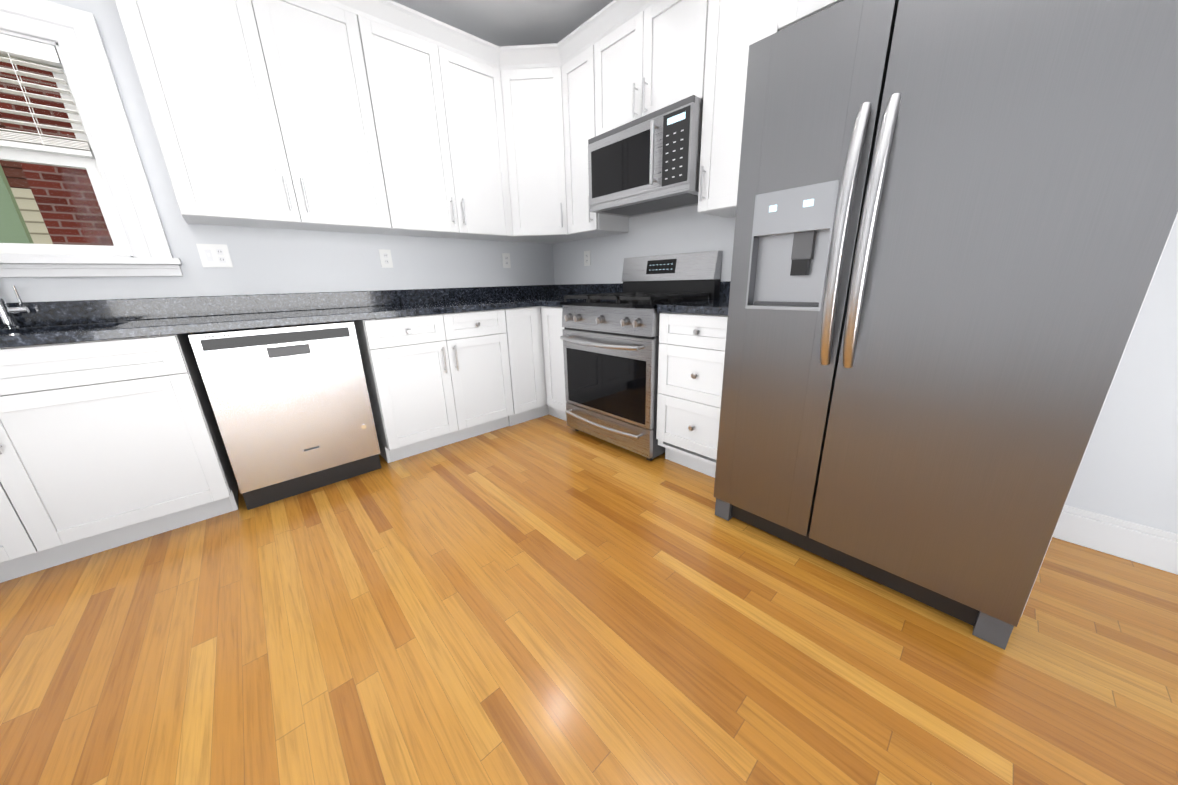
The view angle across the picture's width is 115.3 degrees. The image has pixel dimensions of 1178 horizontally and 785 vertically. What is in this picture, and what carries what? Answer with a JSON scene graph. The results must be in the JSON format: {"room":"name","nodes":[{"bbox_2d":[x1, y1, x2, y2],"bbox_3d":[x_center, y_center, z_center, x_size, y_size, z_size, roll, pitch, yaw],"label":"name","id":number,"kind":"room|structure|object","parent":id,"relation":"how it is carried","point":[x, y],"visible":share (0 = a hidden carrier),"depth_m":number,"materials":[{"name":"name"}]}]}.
{"room":"kitchen","nodes":[
{"label":"kitchen","id":0,"kind":"room"},
{"bbox_2d":[0,0,554,302],"bbox_3d":[-1.710,-0.980,2.320,3.915,2.720,0.160,-16,22,-40],"label":"wall","id":1,"kind":"structure","parent":0,"point":[274,261],"depth_m":2.13,"materials":[{"name":"white paint"}]},
{"bbox_2d":[0,0,182,277],"bbox_3d":[-2.539,-1.009,1.463,1.095,1.070,0.205,-16,22,-40],"label":"window","id":2,"kind":"structure","parent":1,"relation":"in","point":[74,33],"depth_m":1.68,"materials":[{"name":"white wood"}]},
{"bbox_2d":[0,34,94,158],"bbox_3d":[-2.534,-1.057,1.438,0.758,0.676,0.054,-16,22,-40],"label":"window blind","id":3,"kind":"object","parent":2,"relation":"attached to","point":[21,48],"visible":0.98,"depth_m":1.57,"materials":[{"name":"white plastic"}]},
{"bbox_2d":[196,244,232,266],"bbox_3d":[-1.996,-0.730,1.992,0.118,0.116,0.012,-16,22,-40],"label":"electrical outlet","id":4,"kind":"object","parent":1,"relation":"attached to","point":[214,255],"visible":1,"depth_m":1.99,"materials":[{"name":"white plastic"}]},
{"bbox_2d":[115,0,390,233],"bbox_3d":[-1.621,-1.432,1.910,0.881,1.065,0.363,-16,22,-40],"label":"upper cabinet","id":5,"kind":"object","parent":1,"relation":"attached to","point":[260,111],"visible":1,"depth_m":1.79,"materials":[{"name":"white wood"}]},
{"bbox_2d":[378,249,392,267],"bbox_3d":[-1.378,-0.909,2.534,0.072,0.116,0.008,-16,22,-40],"label":"electrical outlet","id":6,"kind":"object","parent":1,"relation":"attached to","point":[385,258],"visible":1,"depth_m":2.53,"materials":[{"name":"white plastic"}]},
{"bbox_2d":[356,15,512,239],"bbox_3d":[-0.984,-1.615,2.466,0.845,1.065,0.363,-16,22,-40],"label":"upper cabinet","id":7,"kind":"object","parent":1,"relation":"attached to","point":[438,116],"visible":0.96,"depth_m":2.33,"materials":[{"name":"white wood"}]},
{"bbox_2d":[320,0,657,69],"bbox_3d":[-0.625,-1.901,1.461,2.094,0.100,2.167,-16,22,-40],"label":"crown molding","id":8,"kind":"structure","parent":7,"relation":"attached to","point":[612,16],"depth_m":2.21,"materials":[{"name":"white wood"}]},
{"bbox_2d":[502,253,510,267],"bbox_3d":[-0.693,-1.107,3.132,0.072,0.116,0.008,-16,22,-40],"label":"electrical outlet","id":9,"kind":"object","parent":1,"relation":"attached to","point":[506,260],"visible":1,"depth_m":3.13,"materials":[{"name":"white plastic"}]},
{"bbox_2d":[494,67,594,243],"bbox_3d":[-0.364,-1.745,2.842,0.613,1.065,0.617,-16,22,-40],"label":"upper cabinet","id":10,"kind":"object","parent":1,"relation":"attached to","point":[533,113],"visible":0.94,"depth_m":2.63,"materials":[{"name":"white wood"}]},
{"bbox_2d":[392,0,612,46],"bbox_3d":[0.202,-1.753,-0.125,3.915,0.060,5.920,-16,22,-40],"label":"ceiling","id":11,"kind":"structure","parent":0,"point":[500,23],"depth_m":2.46,"materials":[{"name":"white paint"}]},
{"bbox_2d":[0,414,1177,784],"bbox_3d":[0.275,0.910,0.671,3.915,0.060,5.920,-16,22,-40],"label":"floor","id":12,"kind":"structure","parent":0,"point":[548,600],"depth_m":1.09,"materials":[{"name":"brown wood"}]},
{"bbox_2d":[0,333,237,582],"bbox_3d":[-2.307,0.244,1.502,1.141,0.876,0.666,-16,22,-40],"label":"base cabinet","id":13,"kind":"object","parent":12,"relation":"on","point":[88,469],"visible":0.88,"depth_m":1.47,"materials":[{"name":"white wood"}]},
{"bbox_2d":[188,321,380,509],"bbox_3d":[-1.629,0.058,2.076,0.605,0.868,0.584,-16,22,-40],"label":"dishwasher","id":14,"kind":"object","parent":12,"relation":"on","point":[291,408],"visible":0.98,"depth_m":1.84,"materials":[{"name":"grey metal"}]},
{"bbox_2d":[350,309,513,462],"bbox_3d":[-1.069,-0.114,2.582,0.850,0.876,0.666,-16,22,-40],"label":"base cabinet","id":15,"kind":"object","parent":12,"relation":"on","point":[434,381],"visible":0.85,"depth_m":2.31,"materials":[{"name":"white wood"}]},
{"bbox_2d":[503,306,566,425],"bbox_3d":[-0.332,-0.276,3.058,0.913,0.876,0.924,-16,22,-40],"label":"base cabinet","id":16,"kind":"object","parent":12,"relation":"on","point":[535,353],"visible":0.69,"depth_m":2.73,"materials":[{"name":"white wood"}]},
{"bbox_2d":[0,285,539,347],"bbox_3d":[-1.418,-0.503,2.144,3.591,0.140,0.666,-16,22,-40],"label":"countertop","id":17,"kind":"structure","parent":16,"relation":"on","point":[50,322],"depth_m":1.91,"materials":[{"name":"black stone"}]},
{"bbox_2d":[0,286,29,328],"bbox_3d":[-2.447,-0.445,1.458,0.200,0.398,0.191,-16,22,-40],"label":"faucet","id":18,"kind":"object","parent":17,"relation":"on","point":[7,317],"visible":0.96,"depth_m":1.57,"materials":[{"name":"silver metal"}]},
{"bbox_2d":[540,283,622,306],"bbox_3d":[-0.022,-0.726,2.762,0.646,0.140,0.259,-16,22,-40],"label":"countertop","id":19,"kind":"structure","parent":16,"relation":"on","point":[550,295],"depth_m":3.17,"materials":[{"name":"black stone"}]},
{"bbox_2d":[560,250,722,460],"bbox_3d":[0.299,-0.282,2.463,0.742,1.195,0.754,-16,22,-40],"label":"range","id":20,"kind":"object","parent":12,"relation":"on","point":[611,347],"visible":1,"depth_m":2.28,"materials":[{"name":"grey metal"}]},
{"bbox_2d":[656,312,727,477],"bbox_3d":[0.758,-0.019,2.098,0.651,0.876,0.469,-16,22,-40],"label":"drawers","id":21,"kind":"object","parent":12,"relation":"on","point":[691,356],"visible":0.6,"depth_m":1.91,"materials":[{"name":"white wood"}]},
{"bbox_2d":[657,281,730,315],"bbox_3d":[0.746,-0.506,1.955,0.646,0.140,0.471,-16,22,-40],"label":"countertop","id":22,"kind":"structure","parent":21,"relation":"on","point":[720,306],"depth_m":1.85,"materials":[{"name":"black stone"}]},
{"bbox_2d":[714,0,1177,649],"bbox_3d":[1.104,-0.275,1.346,0.885,1.771,0.906,-16,22,-40],"label":"fridge","id":23,"kind":"object","parent":12,"relation":"on","point":[954,220],"visible":1,"depth_m":0.99,"materials":[{"name":"grey metal"}]},
{"bbox_2d":[771,0,1177,617],"bbox_3d":[1.203,-0.622,1.345,0.708,2.440,0.965,-16,22,-40],"label":"surround","id":24,"kind":"object","parent":12,"relation":"on","point":[787,12],"visible":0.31,"depth_m":1.23,"materials":[{"name":"white"}]},
{"bbox_2d":[553,205,1177,533],"bbox_3d":[1.674,-0.805,1.423,0.160,2.720,5.760,-16,22,-40],"label":"wall","id":25,"kind":"structure","parent":0,"point":[1128,469],"depth_m":1.34,"materials":[{"name":"white paint"}]},
{"bbox_2d":[584,251,590,265],"bbox_3d":[-0.016,-1.122,3.120,0.008,0.116,0.072,-16,22,-40],"label":"electrical outlet","id":26,"kind":"object","parent":25,"relation":"attached to","point":[587,262],"visible":1,"depth_m":3.12,"materials":[{"name":"white plastic"}]},
{"bbox_2d":[561,45,628,236],"bbox_3d":[0.038,-1.682,2.597,0.363,1.065,0.315,-16,22,-40],"label":"upper cabinet","id":27,"kind":"object","parent":25,"relation":"attached to","point":[578,84],"visible":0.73,"depth_m":2.53,"materials":[{"name":"white wood"}]},
{"bbox_2d":[594,0,708,135],"bbox_3d":[0.400,-1.826,2.135,0.363,0.545,0.770,-16,22,-40],"label":"upper cabinet","id":28,"kind":"object","parent":25,"relation":"attached to","point":[650,59],"visible":0.71,"depth_m":2.01,"materials":[{"name":"white wood"}]},
{"bbox_2d":[588,95,702,216],"bbox_3d":[0.381,-1.353,2.246,0.449,0.417,0.758,-16,22,-40],"label":"microwave","id":29,"kind":"object","parent":28,"relation":"attached to","point":[647,164],"visible":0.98,"depth_m":2.08,"materials":[{"name":"silver metal"}]},
{"bbox_2d":[698,0,773,217],"bbox_3d":[0.826,-1.456,1.769,0.363,1.065,0.467,-16,22,-40],"label":"upper cabinet","id":30,"kind":"object","parent":25,"relation":"attached to","point":[736,29],"visible":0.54,"depth_m":1.78,"materials":[{"name":"white wood"}]},
{"bbox_2d":[1053,505,1177,574],"bbox_3d":[2.651,0.736,0.677,0.016,0.145,2.460,-16,22,-40],"label":"baseboard","id":31,"kind":"structure","parent":25,"relation":"attached to","point":[1143,544],"depth_m":1.38,"materials":[{"name":"white wood"}]},
{"label":"outside","id":32,"kind":"structure","parent":0,"visible":0},
{"bbox_2d":[0,61,113,245],"bbox_3d":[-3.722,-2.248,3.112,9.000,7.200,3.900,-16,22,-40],"label":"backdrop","id":33,"kind":"structure","parent":32,"point":[43,180],"depth_m":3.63,"materials":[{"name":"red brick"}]}
]}

